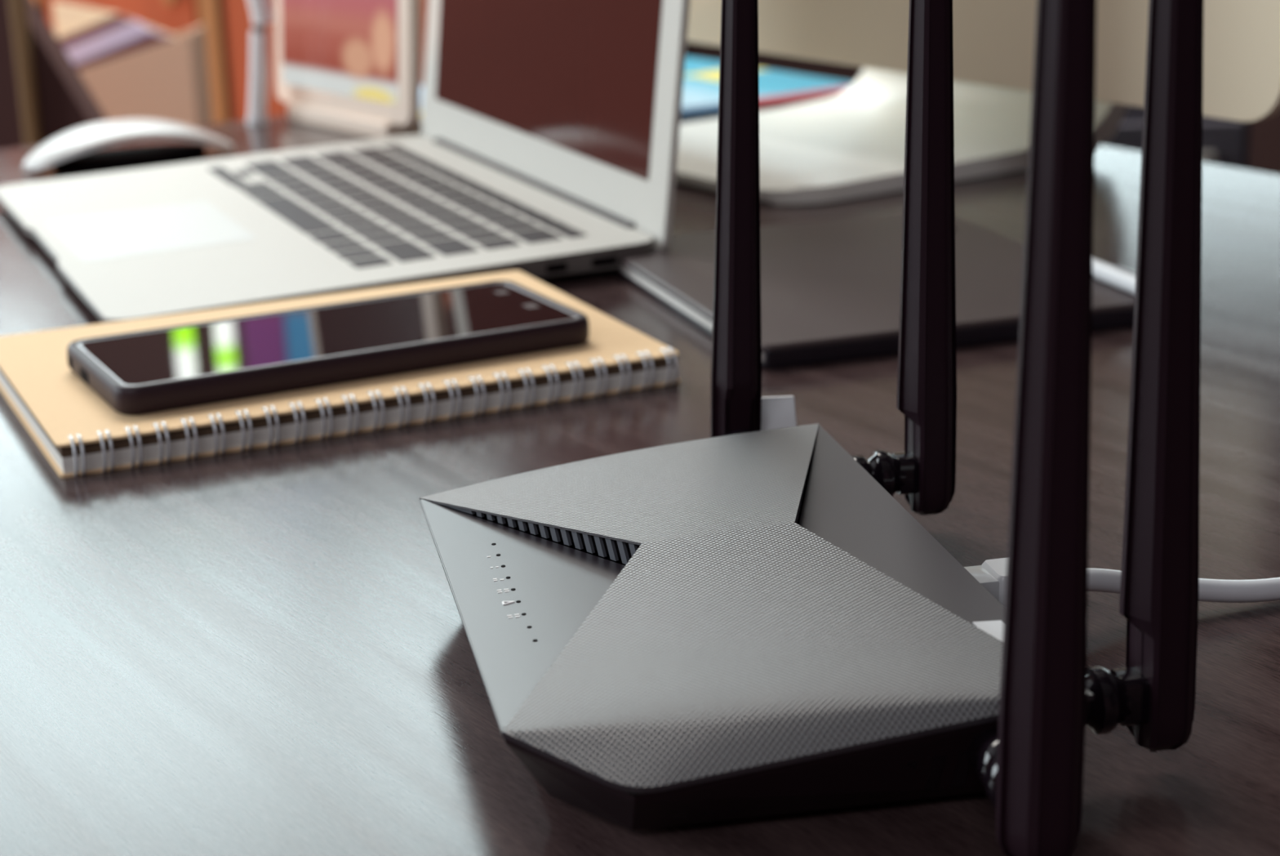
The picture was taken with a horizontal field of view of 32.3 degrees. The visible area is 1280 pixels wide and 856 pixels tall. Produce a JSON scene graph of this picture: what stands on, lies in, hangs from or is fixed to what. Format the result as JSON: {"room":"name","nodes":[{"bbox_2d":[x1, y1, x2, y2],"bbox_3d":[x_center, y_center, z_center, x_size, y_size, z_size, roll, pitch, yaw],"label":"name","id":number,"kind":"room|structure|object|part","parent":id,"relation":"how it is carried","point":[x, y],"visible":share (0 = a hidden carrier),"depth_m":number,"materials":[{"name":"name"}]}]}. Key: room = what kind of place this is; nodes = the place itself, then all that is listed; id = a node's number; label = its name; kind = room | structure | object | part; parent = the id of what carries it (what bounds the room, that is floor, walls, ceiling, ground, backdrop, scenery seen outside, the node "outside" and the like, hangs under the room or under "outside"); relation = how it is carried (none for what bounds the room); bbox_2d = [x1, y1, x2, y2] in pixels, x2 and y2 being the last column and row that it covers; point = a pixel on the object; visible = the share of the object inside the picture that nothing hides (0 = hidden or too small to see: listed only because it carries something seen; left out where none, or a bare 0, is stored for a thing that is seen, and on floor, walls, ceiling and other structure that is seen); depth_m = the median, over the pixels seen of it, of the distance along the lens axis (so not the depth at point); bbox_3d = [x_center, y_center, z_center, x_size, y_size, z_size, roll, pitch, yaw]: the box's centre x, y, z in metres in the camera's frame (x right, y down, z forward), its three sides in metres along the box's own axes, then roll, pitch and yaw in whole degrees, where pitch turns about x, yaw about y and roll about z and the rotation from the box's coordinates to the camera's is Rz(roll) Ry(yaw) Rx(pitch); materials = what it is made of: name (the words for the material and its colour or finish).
{"room":"home office","nodes":[
{"label":"home office","id":0,"kind":"room"},
{"bbox_2d":[685,41,1279,174],"bbox_3d":[-0.242,-1.299,3.105,5.160,2.600,0.100,-2,17,0],"label":"wall","id":1,"kind":"structure","parent":0,"point":[1264,139],"depth_m":3.29,"materials":[{"name":"white paint"}]},
{"bbox_3d":[-0.175,0.767,0.829,5.000,0.050,5.550,-2,17,0],"label":"floor","id":2,"kind":"structure","parent":0,"visible":0},
{"bbox_2d":[0,0,107,149],"bbox_3d":[-0.645,0.020,1.749,0.470,0.880,0.430,-2,17,0],"label":"chair","id":3,"kind":"object","parent":2,"relation":"on","point":[43,95],"visible":0.09,"depth_m":1.83,"materials":[{"name":"red fabric"}]},
{"bbox_2d":[34,0,427,124],"bbox_3d":[-0.773,-0.538,2.992,1.330,1.240,0.506,-2,17,0],"label":"wall","id":4,"kind":"structure","parent":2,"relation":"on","point":[228,24],"depth_m":2.76,"materials":[{"name":"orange paint"}]},
{"bbox_3d":[-0.645,-0.467,2.778,0.188,1.160,0.018,-2,17,0],"label":"door","id":5,"kind":"part","parent":4,"relation":"part of","materials":[{"name":"red wood"}]},
{"bbox_3d":[-0.583,-0.533,2.740,0.018,0.018,0.018,-2,17,0],"label":"knob","id":6,"kind":"part","parent":4,"relation":"part of","materials":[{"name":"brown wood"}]},
{"bbox_3d":[-0.341,-0.477,2.778,0.358,1.160,0.018,-2,17,0],"label":"door","id":7,"kind":"part","parent":4,"relation":"part of","materials":[{"name":"red wood"}]},
{"bbox_2d":[0,115,1279,855],"bbox_3d":[0.098,0.380,0.715,0.932,0.740,1.667,-13,20,-32],"label":"desk","id":8,"kind":"object","parent":2,"relation":"on","point":[264,651],"visible":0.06,"depth_m":0.56,"materials":[{"name":"brown wood"}]},
{"bbox_2d":[22,118,233,171],"bbox_3d":[-0.282,-0.158,1.219,0.117,0.022,0.059,-10,18,-24],"label":"mouse","id":9,"kind":"object","parent":8,"relation":"on","point":[73,149],"visible":1,"depth_m":1.20,"materials":[{"name":"grey plastic"}]},
{"bbox_2d":[246,0,275,124],"bbox_3d":[-0.235,-0.246,1.327,0.032,0.127,0.014,-2,17,0],"label":"stand","id":10,"kind":"object","parent":8,"relation":"on","point":[262,13],"visible":1,"depth_m":1.33,"materials":[{"name":"white plastic"}]},
{"bbox_3d":[-0.231,-0.213,1.337,0.017,0.053,0.011,-2,17,0],"label":"arm","id":11,"kind":"part","parent":10,"relation":"part of","materials":[{"name":"silver metal"}]},
{"bbox_3d":[-0.236,-0.275,1.319,0.032,0.068,0.014,-2,17,0],"label":"arm","id":12,"kind":"part","parent":10,"relation":"part of","materials":[{"name":"white ceramic"}]},
{"bbox_2d":[0,270,679,477],"bbox_3d":[-0.111,-0.024,0.775,0.209,0.013,0.155,-9,18,-23],"label":"spiral notebook","id":13,"kind":"object","parent":8,"relation":"on","point":[76,429],"visible":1,"depth_m":0.72,"materials":[{"name":"brown paper"}]},
{"bbox_2d":[66,280,589,414],"bbox_3d":[-0.106,-0.029,0.760,0.167,0.010,0.074,-10,19,-26],"label":"smartphone","id":14,"kind":"object","parent":13,"relation":"on","point":[155,370],"visible":1,"depth_m":0.74,"materials":[{"name":"black glass"}]},
{"bbox_2d":[0,0,689,322],"bbox_3d":[-0.149,-0.200,0.990,0.257,0.226,0.326,-9,18,-22],"label":"laptop","id":15,"kind":"object","parent":8,"relation":"on","point":[547,145],"visible":0.98,"depth_m":0.98,"materials":[{"name":"grey metal"}]},
{"bbox_3d":[-0.044,-0.218,1.031,0.004,0.222,0.326,-2,15,-24],"label":"lid","id":16,"kind":"part","parent":15,"relation":"part of","materials":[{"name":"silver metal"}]},
{"bbox_2d":[274,0,422,138],"bbox_3d":[-0.172,-0.298,1.279,0.030,0.249,0.157,-14,21,-35],"label":"picture frame","id":17,"kind":"object","parent":8,"relation":"on","point":[349,66],"visible":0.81,"depth_m":1.29,"materials":[{"name":"beige"}]},
{"bbox_2d":[680,57,853,123],"bbox_3d":[-0.014,-0.201,1.365,0.285,0.006,0.232,-13,20,-32],"label":"book","id":18,"kind":"object","parent":8,"relation":"on","point":[714,116],"visible":0.1,"depth_m":1.30,"materials":[{"name":"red paper"}]},
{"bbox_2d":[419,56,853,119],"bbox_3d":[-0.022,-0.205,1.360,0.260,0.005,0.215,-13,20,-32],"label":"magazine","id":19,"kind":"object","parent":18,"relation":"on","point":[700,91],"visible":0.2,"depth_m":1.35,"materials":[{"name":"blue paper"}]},
{"bbox_2d":[760,395,796,430],"bbox_3d":[0.040,0.008,0.628,0.010,0.029,0.024,-3,17,-3],"label":"plug","id":20,"kind":"object","parent":8,"relation":"on","point":[777,411],"visible":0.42,"depth_m":0.63,"materials":[{"name":"white plastic"}]},
{"bbox_2d":[419,0,1204,855],"bbox_3d":[0.027,-0.041,0.488,0.145,0.201,0.247,-5,17,-11],"label":"router","id":21,"kind":"object","parent":8,"relation":"on","point":[744,620],"visible":1,"depth_m":0.44,"materials":[{"name":"plastic"}]},
{"bbox_3d":[-0.020,0.036,0.501,0.045,0.002,0.147,-5,17,-11],"label":"panel","id":22,"kind":"part","parent":21,"relation":"part of","materials":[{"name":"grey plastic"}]},
{"bbox_3d":[0.052,0.028,0.514,0.034,0.003,0.190,-5,17,-11],"label":"panel","id":23,"kind":"part","parent":21,"relation":"part of","materials":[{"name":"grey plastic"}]},
{"bbox_2d":[609,209,1134,368],"bbox_3d":[0.087,-0.059,0.874,0.159,0.010,0.193,-7,18,-17],"label":"organiser","id":24,"kind":"object","parent":8,"relation":"on","point":[830,288],"visible":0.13,"depth_m":0.84,"materials":[{"name":"black"}]},
{"bbox_2d":[1092,257,1135,294],"bbox_3d":[0.175,-0.060,0.842,0.007,0.008,0.088,-7,17,-17],"label":"pen","id":25,"kind":"object","parent":24,"relation":"on","point":[1117,276],"visible":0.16,"depth_m":0.83,"materials":[{"name":"white plastic"}]},
{"bbox_2d":[675,0,1279,204],"bbox_3d":[0.099,-0.378,1.103,0.230,0.485,0.650,-13,20,-32],"label":"desktop computer","id":26,"kind":"object","parent":8,"relation":"on","point":[850,144],"visible":0.7,"depth_m":1.08,"materials":[{"name":"silver metal"}]},
{"bbox_3d":[0.090,-0.402,1.090,0.055,0.430,0.650,-13,20,-32],"label":"panel","id":27,"kind":"part","parent":26,"relation":"part of","materials":[{"name":"gold metal"}]},
{"bbox_2d":[964,557,1279,607],"bbox_3d":[0.194,0.018,0.590,0.288,0.018,0.062,-16,21,-38],"label":"cable","id":28,"kind":"object","parent":8,"relation":"on","point":[992,574],"visible":0.25,"depth_m":0.54,"materials":[{"name":"white plastic"}]},
{"bbox_2d":[1101,105,1250,169],"bbox_3d":[0.377,0.034,1.914,0.182,0.695,0.442,-1,17,3],"label":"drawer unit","id":29,"kind":"object","parent":2,"relation":"on","point":[1225,142],"visible":0.06,"depth_m":1.62,"materials":[{"name":"black metal"}]},
{"bbox_3d":[0.414,-0.188,1.620,0.016,0.030,0.010,-1,17,3],"label":"handle","id":30,"kind":"part","parent":29,"relation":"part of","materials":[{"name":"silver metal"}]},
{"bbox_3d":[-0.509,0.051,2.464,0.240,0.400,0.260,-2,17,0],"label":"stool","id":31,"kind":"object","parent":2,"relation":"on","visible":0},
{"bbox_2d":[77,23,213,126],"bbox_3d":[-0.538,-0.275,2.351,0.159,0.291,0.090,-2,17,0],"label":"file box","id":32,"kind":"object","parent":31,"relation":"on","point":[169,80],"visible":0.14,"depth_m":2.28,"materials":[{"name":"beige cardboard"}]},
{"bbox_2d":[52,0,178,38],"bbox_3d":[-0.537,-0.295,2.364,0.145,0.323,0.011,-2,17,0],"label":"folder","id":33,"kind":"object","parent":32,"relation":"in","point":[68,19],"visible":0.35,"depth_m":2.32,"materials":[{"name":"beige"}]},
{"bbox_2d":[64,19,167,63],"bbox_3d":[-0.537,-0.276,2.330,0.145,0.305,0.011,-2,17,0],"label":"folder","id":34,"kind":"object","parent":32,"relation":"in","point":[79,51],"visible":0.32,"depth_m":2.29,"materials":[{"name":"purple paper"}]},
{"bbox_2d":[57,13,174,48],"bbox_3d":[-0.537,-0.283,2.346,0.145,0.309,0.011,-2,17,0],"label":"folder","id":35,"kind":"object","parent":32,"relation":"in","point":[118,20],"visible":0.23,"depth_m":2.30,"materials":[{"name":"red"}]},
{"bbox_2d":[73,32,170,70],"bbox_3d":[-0.536,-0.265,2.316,0.145,0.293,0.011,-2,17,0],"label":"folder","id":36,"kind":"object","parent":32,"relation":"in","point":[150,39],"visible":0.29,"depth_m":2.27,"materials":[{"name":"red"}]}
]}

